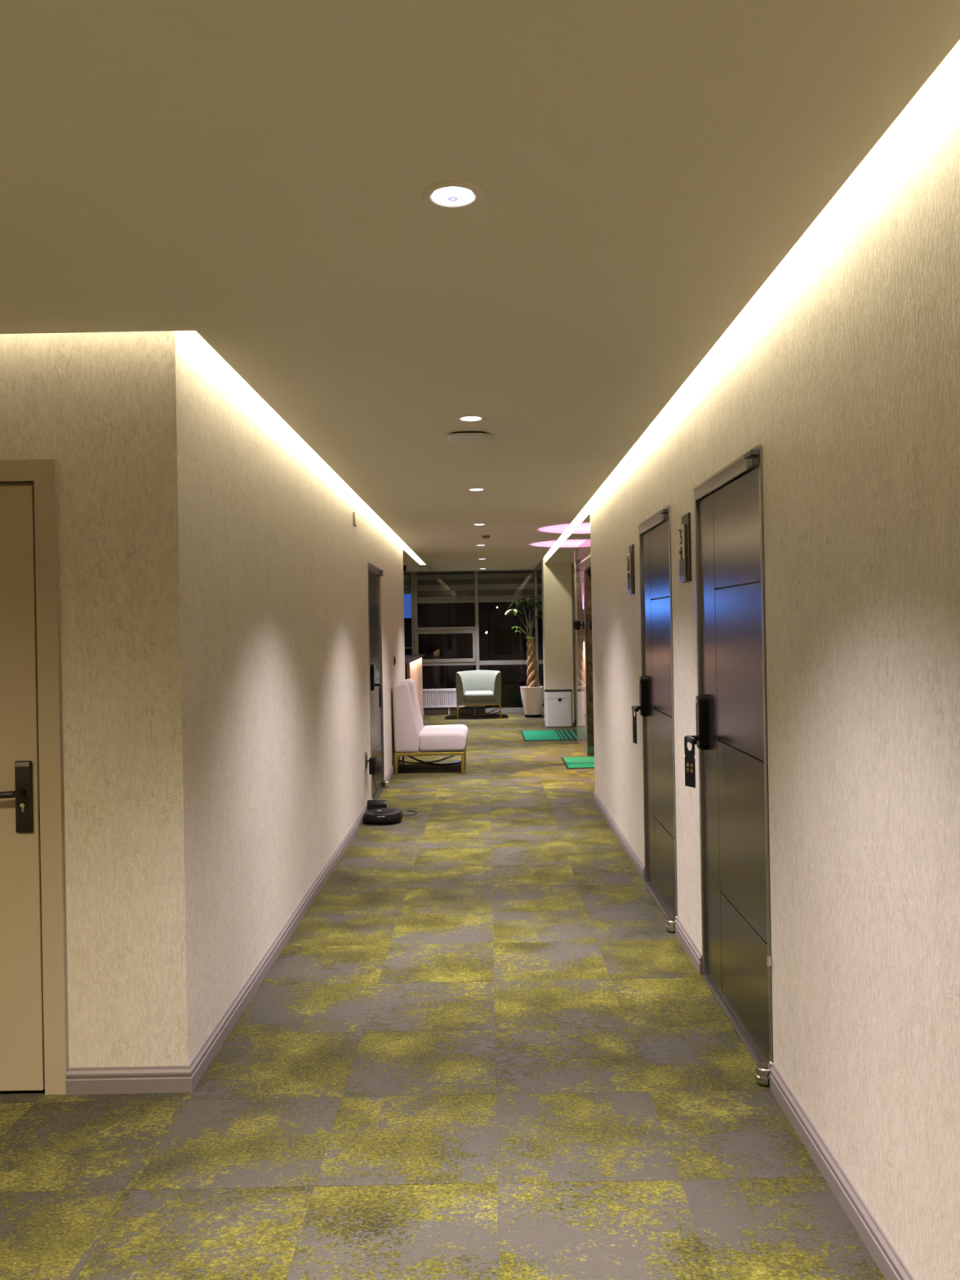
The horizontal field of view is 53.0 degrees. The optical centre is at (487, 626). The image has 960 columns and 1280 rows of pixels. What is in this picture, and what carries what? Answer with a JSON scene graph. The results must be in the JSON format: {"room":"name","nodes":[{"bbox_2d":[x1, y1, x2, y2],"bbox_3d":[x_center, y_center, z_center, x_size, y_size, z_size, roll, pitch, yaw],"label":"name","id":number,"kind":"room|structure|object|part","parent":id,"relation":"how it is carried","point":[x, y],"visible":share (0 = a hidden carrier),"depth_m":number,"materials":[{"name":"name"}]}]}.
{"room":"hotel corridor","nodes":[
{"label":"hotel corridor","id":0,"kind":"room"},
{"bbox_2d":[0,331,151,1067],"bbox_3d":[-2.566,0.236,3.255,2.860,2.660,0.120,-1,0,0],"label":"wall","id":1,"kind":"structure","parent":0,"point":[71,399],"depth_m":3.19,"materials":[{"name":"paint"}]},
{"bbox_2d":[0,458,67,1094],"bbox_3d":[-1.951,0.505,3.200,1.080,2.100,0.190,-1,0,0],"label":"door","id":2,"kind":"structure","parent":1,"relation":"in","point":[33,1015],"depth_m":3.19,"materials":[{"name":"beige paint"}]},
{"bbox_3d":[-1.594,0.546,3.141,0.146,0.027,0.072,-1,0,0],"label":"lever","id":3,"kind":"part","parent":2,"relation":"part of","materials":[{"name":"brown metal"}]},
{"bbox_3d":[-1.531,0.561,3.179,0.053,0.237,0.016,-1,0,0],"label":"handle plate","id":4,"kind":"part","parent":2,"relation":"part of","materials":[{"name":"brown metal"}]},
{"bbox_2d":[65,1065,191,1094],"bbox_3d":[-1.185,1.501,3.187,0.416,0.082,0.016,-1,0,0],"label":"baseboard","id":5,"kind":"structure","parent":1,"relation":"attached to","point":[135,1079],"depth_m":3.18,"materials":[{"name":"paint"}]},
{"bbox_2d":[138,330,404,1066],"bbox_3d":[-1.076,0.209,7.497,0.120,2.660,8.605,-1,0,0],"label":"wall","id":6,"kind":"structure","parent":0,"point":[255,560],"depth_m":3.92,"materials":[{"name":"paint"}]},
{"bbox_2d":[188,796,373,1092],"bbox_3d":[-0.985,1.497,5.710,0.016,0.082,5.061,-1,0,0],"label":"baseboard","id":7,"kind":"structure","parent":6,"relation":"attached to","point":[201,1061],"depth_m":4.16,"materials":[{"name":"paint"}]},
{"bbox_2d":[352,511,356,526],"bbox_3d":[-1.025,-0.832,7.440,0.020,0.104,0.090,-1,0,0],"label":"wall sensor","id":8,"kind":"object","parent":6,"relation":"attached to","point":[354,515],"visible":1,"depth_m":7.40,"materials":[{"name":"white plastic"}]},
{"bbox_2d":[364,751,367,768],"bbox_3d":[-0.995,1.093,7.900,0.012,0.130,0.086,-1,0,0],"label":"wall socket","id":9,"kind":"object","parent":6,"relation":"attached to","point":[366,753],"visible":1,"depth_m":7.86,"materials":[{"name":"white plastic"}]},
{"bbox_2d":[367,562,389,799],"bbox_3d":[-1.015,0.492,8.747,0.168,2.092,0.984,-1,0,0],"label":"door","id":10,"kind":"structure","parent":6,"relation":"in","point":[374,573],"depth_m":8.80,"materials":[{"name":"metal"}]},
{"bbox_3d":[-1.027,0.518,8.412,0.016,2.018,0.262,-1,0,0],"label":"panel","id":11,"kind":"part","parent":10,"relation":"part of","materials":[{"name":"brown metal"}]},
{"bbox_3d":[-1.042,-0.305,8.874,0.016,0.372,0.650,-1,0,0],"label":"panel","id":12,"kind":"part","parent":10,"relation":"part of","materials":[{"name":"brown metal"}]},
{"bbox_3d":[-1.033,0.186,8.874,0.016,0.600,0.650,-1,0,0],"label":"panel","id":13,"kind":"part","parent":10,"relation":"part of","materials":[{"name":"brown metal"}]},
{"bbox_3d":[-1.022,0.793,8.874,0.016,0.605,0.650,-1,0,0],"label":"panel","id":14,"kind":"part","parent":10,"relation":"part of","materials":[{"name":"brown metal"}]},
{"bbox_3d":[-1.012,1.314,8.874,0.016,0.425,0.650,-1,0,0],"label":"panel","id":15,"kind":"part","parent":10,"relation":"part of","materials":[{"name":"brown metal"}]},
{"bbox_3d":[-0.961,0.502,8.411,0.060,0.024,0.139,-1,0,0],"label":"lever","id":16,"kind":"part","parent":10,"relation":"part of","materials":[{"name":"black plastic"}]},
{"bbox_2d":[378,685,382,707],"bbox_3d":[-0.939,0.598,8.420,0.002,0.209,0.068,-1,0,12],"label":"tag","id":17,"kind":"object","parent":10,"relation":"hanging from","point":[380,691],"visible":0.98,"depth_m":8.41,"materials":[{"name":"black plastic"}]},
{"bbox_2d":[384,756,401,782],"bbox_3d":[-0.985,1.497,10.520,0.016,0.082,2.560,-1,0,0],"label":"baseboard","id":18,"kind":"structure","parent":6,"relation":"attached to","point":[392,771],"depth_m":9.85,"materials":[{"name":"paint"}]},
{"bbox_2d":[419,558,433,571],"bbox_3d":[-0.980,-1.036,15.650,0.118,0.166,1.700,-1,0,0],"label":"ceiling","id":19,"kind":"structure","parent":0,"point":[423,564],"depth_m":15.19,"materials":[{"name":"paint"}]},
{"bbox_2d":[0,711,885,1279],"bbox_3d":[-0.771,1.594,7.550,8.000,0.120,19.500,-1,0,0],"label":"floor","id":20,"kind":"structure","parent":0,"point":[484,1047],"depth_m":3.03,"materials":[{"name":"carpet"}]},
{"bbox_2d":[363,807,402,823],"bbox_3d":[-0.821,1.487,7.583,0.304,0.096,0.313,-1,0,0],"label":"robot vacuum","id":21,"kind":"object","parent":20,"relation":"on","point":[386,815],"visible":1,"depth_m":7.47,"materials":[{"name":"black plastic"}]},
{"bbox_3d":[-0.822,1.448,7.585,0.176,0.006,0.176,-1,0,0],"label":"plate","id":22,"kind":"part","parent":21,"relation":"part of","materials":[{"name":"black plastic"}]},
{"bbox_2d":[366,756,417,815],"bbox_3d":[-0.784,1.302,7.879,0.415,0.465,0.212,-1,0,-9],"label":"dock","id":23,"kind":"object","parent":20,"relation":"on","point":[371,804],"visible":0.67,"depth_m":7.84,"materials":[{"name":"plastic"}]},
{"bbox_2d":[404,653,425,719],"bbox_3d":[-1.810,1.002,13.725,1.645,1.102,3.350,-1,0,0],"label":"reception counter","id":24,"kind":"object","parent":20,"relation":"on","point":[413,663],"depth_m":14.22,"materials":[{"name":"brown wood"}]},
{"bbox_3d":[-1.829,1.018,12.970,1.505,1.070,0.040,-1,0,0],"label":"panel","id":25,"kind":"part","parent":24,"relation":"part of","materials":[{"name":"brown wood"}]},
{"bbox_2d":[404,653,425,664],"bbox_3d":[-1.819,0.466,13.725,1.645,0.030,3.350,-1,0,0],"label":"countertop","id":26,"kind":"structure","parent":24,"relation":"on","point":[409,659],"depth_m":13.75,"materials":[{"name":"stone"}]},
{"bbox_2d":[391,679,468,774],"bbox_3d":[-0.601,1.055,10.410,0.771,0.952,0.820,-1,0,0],"label":"slipper chair","id":27,"kind":"object","parent":20,"relation":"on","point":[411,735],"visible":1,"depth_m":10.00,"materials":[{"name":"white fabric"}]},
{"bbox_3d":[-0.947,1.442,10.015,0.030,0.191,0.030,-1,0,0],"label":"leg","id":28,"kind":"part","parent":27,"relation":"part of","materials":[{"name":"gold metal"}]},
{"bbox_3d":[-0.849,0.948,10.410,0.278,0.730,0.820,-1,0,0],"label":"backrest","id":29,"kind":"part","parent":27,"relation":"part of","materials":[{"name":"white fabric"}]},
{"bbox_3d":[-0.604,1.325,10.410,0.720,0.032,0.820,-1,0,0],"label":"seat frame","id":30,"kind":"part","parent":27,"relation":"part of","materials":[{"name":"gold metal"}]},
{"bbox_3d":[-0.472,1.201,10.410,0.519,0.212,0.814,-1,0,0],"label":"seat","id":31,"kind":"part","parent":27,"relation":"part of","materials":[{"name":"white fabric"}]},
{"bbox_3d":[-0.257,1.429,10.015,0.030,0.191,0.030,-1,0,0],"label":"leg","id":32,"kind":"part","parent":27,"relation":"part of","materials":[{"name":"gold metal"}]},
{"bbox_3d":[-0.257,1.429,10.805,0.030,0.191,0.030,-1,0,0],"label":"leg","id":33,"kind":"part","parent":27,"relation":"part of","materials":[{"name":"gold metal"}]},
{"bbox_2d":[422,688,485,715],"bbox_3d":[-0.687,1.308,16.852,1.300,0.450,0.085,-1,0,0],"label":"radiator","id":34,"kind":"object","parent":20,"relation":"on","point":[432,698],"visible":0.41,"depth_m":16.81,"materials":[{"name":"metal"}]},
{"bbox_2d":[422,688,456,692],"bbox_3d":[-0.690,1.110,16.852,1.300,0.055,0.085,-1,0,0],"label":"grille","id":35,"kind":"object","parent":34,"relation":"attached to","point":[451,690],"depth_m":16.81,"materials":[{"name":"metal"}]},
{"bbox_3d":[-0.688,1.258,16.852,1.300,0.240,0.077,-1,0,0],"label":"ribbed panel","id":36,"kind":"part","parent":34,"relation":"part of","materials":[{"name":"metal"}]},
{"bbox_3d":[-0.685,1.395,16.854,1.300,0.035,0.083,-1,0,0],"label":"rail","id":37,"kind":"part","parent":34,"relation":"part of","materials":[{"name":"metal"}]},
{"bbox_2d":[403,569,544,714],"bbox_3d":[-1.634,0.219,17.000,5.925,2.660,0.100,-1,0,0],"label":"window","id":38,"kind":"structure","parent":20,"relation":"on","point":[415,631],"depth_m":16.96,"materials":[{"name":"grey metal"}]},
{"bbox_2d":[403,573,411,592],"bbox_3d":[-1.907,-0.771,17.085,1.135,0.350,0.060,-1,0,0],"label":"zebra blind","id":39,"kind":"object","parent":38,"relation":"attached to","point":[406,576],"visible":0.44,"depth_m":17.08,"materials":[{"name":"grey fabric"}]},
{"bbox_3d":[-1.904,-0.616,17.083,1.135,0.040,0.024,-1,0,0],"label":"rail","id":40,"kind":"part","parent":39,"relation":"part of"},
{"bbox_3d":[-1.273,-0.473,17.000,0.069,0.968,0.040,-1,0,0],"label":"sash frame","id":41,"kind":"part","parent":38,"relation":"part of","materials":[{"name":"grey metal"}]},
{"bbox_3d":[-0.751,0.346,16.988,1.080,0.561,0.065,-1,0,0],"label":"sash","id":42,"kind":"part","parent":38,"relation":"part of","materials":[{"name":"grey metal"}]},
{"bbox_2d":[417,571,475,603],"bbox_3d":[-0.760,-0.694,17.085,1.116,0.545,0.060,-1,0,0],"label":"zebra blind","id":43,"kind":"object","parent":38,"relation":"attached to","point":[432,587],"visible":1,"depth_m":17.08,"materials":[{"name":"grey fabric"}]},
{"bbox_3d":[-0.755,-0.442,17.083,1.116,0.040,0.024,-1,0,0],"label":"rail","id":44,"kind":"part","parent":43,"relation":"part of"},
{"bbox_2d":[477,570,542,602],"bbox_3d":[0.553,-0.718,17.085,1.489,0.545,0.060,-1,0,0],"label":"zebra blind","id":45,"kind":"object","parent":38,"relation":"attached to","point":[493,586],"visible":0.56,"depth_m":17.08,"materials":[{"name":"grey fabric"}]},
{"bbox_3d":[0.557,-0.465,17.083,1.489,0.040,0.024,-1,0,0],"label":"rail","id":46,"kind":"part","parent":45,"relation":"part of","materials":[{"name":"grey fabric"}]},
{"bbox_2d":[455,670,501,719],"bbox_3d":[-0.145,1.134,16.255,0.752,0.778,0.759,-1,0,0],"label":"armchair","id":47,"kind":"object","parent":20,"relation":"on","point":[473,687],"visible":1,"depth_m":15.94,"materials":[{"name":"green fabric"}]},
{"bbox_2d":[463,690,493,701],"bbox_3d":[-0.144,1.160,16.168,0.496,0.145,0.585,-1,0,0],"label":"seat cushion","id":48,"kind":"object","parent":47,"relation":"on","point":[468,695],"depth_m":15.88,"materials":[{"name":"white fabric"}]},
{"bbox_3d":[-0.142,1.255,16.168,0.504,0.064,0.505,-1,0,0],"label":"seat","id":49,"kind":"part","parent":47,"relation":"part of","materials":[{"name":"green fabric"}]},
{"bbox_3d":[-0.142,1.292,16.238,0.732,0.018,0.645,-1,0,0],"label":"frame","id":50,"kind":"part","parent":47,"relation":"part of","materials":[{"name":"gold metal"}]},
{"bbox_2d":[505,595,543,717],"bbox_3d":[0.674,0.491,16.118,0.745,2.034,0.544,-1,0,0],"label":"potted plant","id":51,"kind":"object","parent":20,"relation":"on","point":[532,694],"visible":0.97,"depth_m":16.03,"materials":[{"name":"green plant"}]},
{"bbox_3d":[0.757,1.230,16.100,0.424,0.463,0.424,-1,0,0],"label":"pot","id":52,"kind":"part","parent":51,"relation":"part of","materials":[{"name":"white ceramic"}]},
{"bbox_3d":[0.762,1.484,16.100,0.284,0.046,0.284,-1,0,0],"label":"pot","id":53,"kind":"part","parent":51,"relation":"part of","materials":[{"name":"black plastic"}]},
{"bbox_2d":[520,729,577,741],"bbox_3d":[0.965,1.497,13.335,0.965,0.012,1.230,-1,0,0],"label":"door mat","id":54,"kind":"object","parent":20,"relation":"on","point":[544,735],"visible":0.68,"depth_m":13.25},
{"bbox_2d":[544,688,573,727],"bbox_3d":[1.072,1.225,14.518,0.414,0.552,0.269,-1,0,0],"label":"bin","id":55,"kind":"object","parent":20,"relation":"on","point":[558,709],"visible":1,"depth_m":14.39,"materials":[{"name":"white metal"}]},
{"bbox_3d":[1.067,0.960,14.520,0.412,0.022,0.262,-1,0,0],"label":"lid","id":56,"kind":"part","parent":55,"relation":"part of","materials":[{"name":"black plastic"}]},
{"bbox_2d":[560,756,594,768],"bbox_3d":[1.115,1.495,10.625,0.545,0.011,0.850,-1,0,0],"label":"door mat","id":57,"kind":"object","parent":20,"relation":"on","point":[571,762],"visible":0.56,"depth_m":10.58,"materials":[{"name":"green fabric"}]},
{"bbox_2d":[0,0,959,571],"bbox_3d":[-1.914,-1.021,7.250,5.409,0.170,18.500,-1,0,0],"label":"ceiling","id":58,"kind":"structure","parent":0,"point":[251,177],"depth_m":2.17,"materials":[{"name":"paint"}]},
{"bbox_2d":[422,180,484,210],"bbox_3d":[-0.077,-0.964,2.160,0.140,0.009,0.140,-1,0,0],"label":"recessed light","id":59,"kind":"object","parent":58,"relation":"in","point":[452,197],"visible":1,"depth_m":2.15,"materials":[{"name":"paint"}]},
{"bbox_2d":[447,431,490,445],"bbox_3d":[-0.092,-0.950,4.860,0.216,0.037,0.216,-1,0,0],"label":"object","id":60,"kind":"object","parent":58,"relation":"attached to","point":[466,437],"visible":1,"depth_m":4.79,"materials":[{"name":"white plastic"}]},
{"bbox_2d":[455,414,485,422],"bbox_3d":[-0.077,-0.964,4.465,0.140,0.009,0.140,-1,0,0],"label":"recessed light","id":61,"kind":"object","parent":58,"relation":"in","point":[466,418],"visible":1,"depth_m":4.45,"materials":[{"name":"white plastic"}]},
{"bbox_2d":[466,487,486,491],"bbox_3d":[-0.077,-0.964,6.770,0.140,0.009,0.140,-1,0,0],"label":"recessed light","id":62,"kind":"object","parent":58,"relation":"in","point":[476,489],"visible":1,"depth_m":6.75,"materials":[{"name":"white"}]},
{"bbox_2d":[471,523,486,525],"bbox_3d":[-0.077,-0.964,9.075,0.140,0.009,0.140,-1,0,0],"label":"recessed light","id":63,"kind":"object","parent":58,"relation":"in","point":[474,524],"visible":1,"depth_m":9.05,"materials":[{"name":"white"}]},
{"bbox_2d":[480,533,490,538],"bbox_3d":[-0.017,-0.949,10.100,0.104,0.042,0.104,-1,0,0],"label":"smoke detector","id":64,"kind":"object","parent":58,"relation":"attached to","point":[483,535],"visible":1,"depth_m":10.06,"materials":[{"name":"white plastic"}]},
{"bbox_2d":[541,556,573,722],"bbox_3d":[1.108,0.170,15.225,0.440,2.660,0.450,-1,0,0],"label":"wall pillar","id":65,"kind":"structure","parent":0,"point":[557,591],"depth_m":15.00,"materials":[{"name":"paint"}]},
{"bbox_2d":[539,500,590,568],"bbox_3d":[1.934,-1.090,12.430,2.093,0.170,8.140,-1,0,0],"label":"ceiling","id":66,"kind":"structure","parent":0,"point":[578,531],"depth_m":11.14,"materials":[{"name":"paint"}]},
{"bbox_2d":[571,564,576,720],"bbox_3d":[2.166,0.151,15.390,1.675,2.660,0.120,-1,0,0],"label":"wall","id":67,"kind":"structure","parent":0,"point":[572,565],"depth_m":15.33,"materials":[{"name":"paint"}]},
{"bbox_2d":[573,536,594,755],"bbox_3d":[1.351,0.251,10.411,0.428,2.490,4.102,-1,0,0],"label":"wall","id":68,"kind":"structure","parent":0,"point":[582,555],"depth_m":11.39,"materials":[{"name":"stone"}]},
{"bbox_3d":[1.156,0.254,12.454,0.038,2.490,0.017,-1,0,0],"label":"corner trim","id":69,"kind":"part","parent":68,"relation":"part of","materials":[{"name":"silver metal"}]},
{"bbox_2d":[573,620,583,630],"bbox_3d":[1.082,-0.019,11.420,0.115,0.110,0.080,-1,0,0],"label":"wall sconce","id":70,"kind":"object","parent":68,"relation":"attached to","point":[577,624],"visible":1,"depth_m":11.39,"materials":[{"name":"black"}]},
{"bbox_3d":[1.148,0.414,11.221,0.012,2.170,0.022,-1,0,0],"label":"corner trim","id":71,"kind":"part","parent":68,"relation":"part of","materials":[{"name":"metal"}]},
{"bbox_2d":[589,619,591,630],"bbox_3d":[1.082,-0.019,9.660,0.115,0.110,0.080,-1,0,0],"label":"wall sconce","id":72,"kind":"object","parent":68,"relation":"attached to","point":[590,621],"visible":0.2,"depth_m":9.64,"materials":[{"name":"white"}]},
{"bbox_2d":[589,40,959,1279],"bbox_3d":[0.970,0.173,3.180,0.120,2.660,10.360,-1,0,0],"label":"wall","id":73,"kind":"structure","parent":0,"point":[843,365],"depth_m":2.37,"materials":[{"name":"paint"}]},
{"bbox_2d":[593,790,644,881],"bbox_3d":[0.925,1.463,7.025,0.016,0.082,2.670,-1,0,0],"label":"baseboard","id":74,"kind":"structure","parent":73,"relation":"attached to","point":[633,856],"depth_m":6.61,"materials":[{"name":"paint"}]},
{"bbox_2d":[626,544,635,595],"bbox_3d":[0.885,-0.353,5.971,0.032,0.305,0.157,-1,0,0],"label":"number plate","id":75,"kind":"object","parent":73,"relation":"attached to","point":[630,556],"visible":1,"depth_m":5.94,"materials":[{"name":"brown metal"}]},
{"bbox_3d":[0.885,-0.337,5.994,0.012,0.248,0.108,-1,0,0],"label":"panel","id":76,"kind":"part","parent":75,"relation":"part of","materials":[{"name":"metal"}]},
{"bbox_2d":[631,505,678,931],"bbox_3d":[0.919,0.453,5.193,0.168,2.102,0.964,-1,0,0],"label":"door","id":77,"kind":"structure","parent":73,"relation":"in","point":[656,708],"depth_m":5.19,"materials":[{"name":"metal"}]},
{"bbox_2d":[632,710,636,743],"bbox_3d":[0.847,0.565,5.540,0.002,0.209,0.068,-1,0,-10],"label":"tag","id":78,"kind":"object","parent":77,"relation":"hanging from","point":[634,718],"visible":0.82,"depth_m":5.54,"materials":[{"name":"black plastic"}]},
{"bbox_3d":[0.866,0.469,5.519,0.060,0.024,0.139,-1,0,0],"label":"lever","id":79,"kind":"part","parent":77,"relation":"part of","materials":[{"name":"black plastic"}]},
{"bbox_3d":[0.932,0.477,5.518,0.016,2.028,0.262,-1,0,0],"label":"panel","id":80,"kind":"part","parent":77,"relation":"part of","materials":[{"name":"brown metal"}]},
{"bbox_3d":[0.917,-0.345,5.066,0.016,0.382,0.630,-1,0,0],"label":"panel","id":81,"kind":"part","parent":77,"relation":"part of","materials":[{"name":"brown metal"}]},
{"bbox_3d":[0.926,0.151,5.066,0.016,0.600,0.630,-1,0,0],"label":"panel","id":82,"kind":"part","parent":77,"relation":"part of","materials":[{"name":"brown metal"}]},
{"bbox_3d":[0.937,0.758,5.066,0.016,0.605,0.630,-1,0,0],"label":"panel","id":83,"kind":"part","parent":77,"relation":"part of","materials":[{"name":"brown metal"}]},
{"bbox_3d":[0.946,1.278,5.066,0.016,0.425,0.630,-1,0,0],"label":"panel","id":84,"kind":"part","parent":77,"relation":"part of","materials":[{"name":"brown metal"}]},
{"bbox_2d":[677,512,691,582],"bbox_3d":[0.885,-0.353,4.335,0.032,0.305,0.157,-1,0,0],"label":"number plate","id":85,"kind":"object","parent":73,"relation":"attached to","point":[684,552],"visible":1,"depth_m":4.30,"materials":[{"name":"brown metal"}]},
{"bbox_3d":[0.885,-0.337,4.359,0.012,0.248,0.108,-1,0,0],"label":"panel","id":86,"kind":"part","parent":85,"relation":"part of","materials":[{"name":"metal"}]},
{"bbox_2d":[675,917,702,974],"bbox_3d":[0.925,1.463,4.438,0.016,0.082,0.545,-1,0,0],"label":"baseboard","id":87,"kind":"structure","parent":73,"relation":"attached to","point":[683,936],"depth_m":4.39,"materials":[{"name":"paint"}]},
{"bbox_2d":[685,444,773,1084],"bbox_3d":[0.919,0.453,3.643,0.168,2.102,1.024,-1,0,0],"label":"door","id":88,"kind":"structure","parent":73,"relation":"in","point":[731,739],"depth_m":3.58,"materials":[{"name":"metal"}]},
{"bbox_2d":[684,736,695,787],"bbox_3d":[0.847,0.565,4.030,0.003,0.209,0.068,-1,0,-26],"label":"tag","id":89,"kind":"object","parent":88,"relation":"hanging from","point":[690,761],"visible":0.99,"depth_m":4.03,"materials":[{"name":"black plastic"}]},
{"bbox_3d":[0.866,0.469,3.999,0.060,0.024,0.139,-1,0,0],"label":"lever","id":90,"kind":"part","parent":88,"relation":"part of","materials":[{"name":"black plastic"}]},
{"bbox_3d":[0.932,0.477,3.998,0.016,2.028,0.262,-1,0,0],"label":"panel","id":91,"kind":"part","parent":88,"relation":"part of","materials":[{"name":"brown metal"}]},
{"bbox_3d":[0.917,-0.345,3.516,0.016,0.382,0.690,-1,0,0],"label":"panel","id":92,"kind":"part","parent":88,"relation":"part of","materials":[{"name":"brown metal"}]},
{"bbox_3d":[0.926,0.151,3.516,0.016,0.600,0.690,-1,0,0],"label":"panel","id":93,"kind":"part","parent":88,"relation":"part of","materials":[{"name":"brown metal"}]},
{"bbox_3d":[0.937,0.758,3.516,0.016,0.605,0.690,-1,0,0],"label":"panel","id":94,"kind":"part","parent":88,"relation":"part of","materials":[{"name":"brown metal"}]},
{"bbox_3d":[0.946,1.278,3.516,0.016,0.425,0.690,-1,0,0],"label":"panel","id":95,"kind":"part","parent":88,"relation":"part of","materials":[{"name":"brown metal"}]},
{"bbox_2d":[769,1063,915,1279],"bbox_3d":[0.925,1.463,0.565,0.016,0.082,5.130,-1,0,0],"label":"baseboard","id":96,"kind":"structure","parent":73,"relation":"attached to","point":[889,1261],"depth_m":2.50,"materials":[{"name":"paint"}]},
{"label":"outside","id":97,"kind":"structure","parent":0,"visible":0},
{"bbox_3d":[0.191,10.618,53.650,80.000,0.200,72.700,-1,0,0],"label":"ground","id":98,"kind":"structure","parent":97,"visible":0},
{"bbox_2d":[404,594,411,622],"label":"sign","id":99,"kind":"object","parent":98,"relation":"on","point":[407,608],"depth_m":39.97,"materials":[{"name":"blue plastic"}]},
{"bbox_2d":[417,603,419,622],"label":"sign","id":100,"kind":"object","parent":98,"relation":"on","point":[417,603],"depth_m":40.01,"materials":[{"name":"black plastic"}]},
{"bbox_2d":[473,629,487,707],"bbox_3d":[-0.212,5.312,40.000,0.605,10.426,0.120,-1,0,0],"label":"street lamp","id":101,"kind":"object","parent":98,"relation":"on","point":[484,630],"visible":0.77,"depth_m":39.95,"materials":[{"name":"white"}]},
{"bbox_2d":[488,604,497,707],"bbox_3d":[0.425,4.600,58.000,0.605,11.826,0.120,-1,0,0],"label":"street lamp","id":102,"kind":"object","parent":98,"relation":"on","point":[494,606],"visible":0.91,"depth_m":57.95,"materials":[{"name":"white"}]},
{"bbox_3d":[-0.821,-1.175,7.550,8.000,0.100,19.500,-1,0,0],"label":"ceiling slab","id":103,"kind":"structure","parent":0,"visible":0},
{"bbox_2d":[403,562,541,572],"bbox_3d":[-1.656,-1.019,16.515,5.925,0.182,0.030,-1,0,0],"label":"trim","id":104,"kind":"structure","parent":103,"relation":"attached to","point":[537,567],"depth_m":16.50,"materials":[{"name":"grey metal"}]}
]}

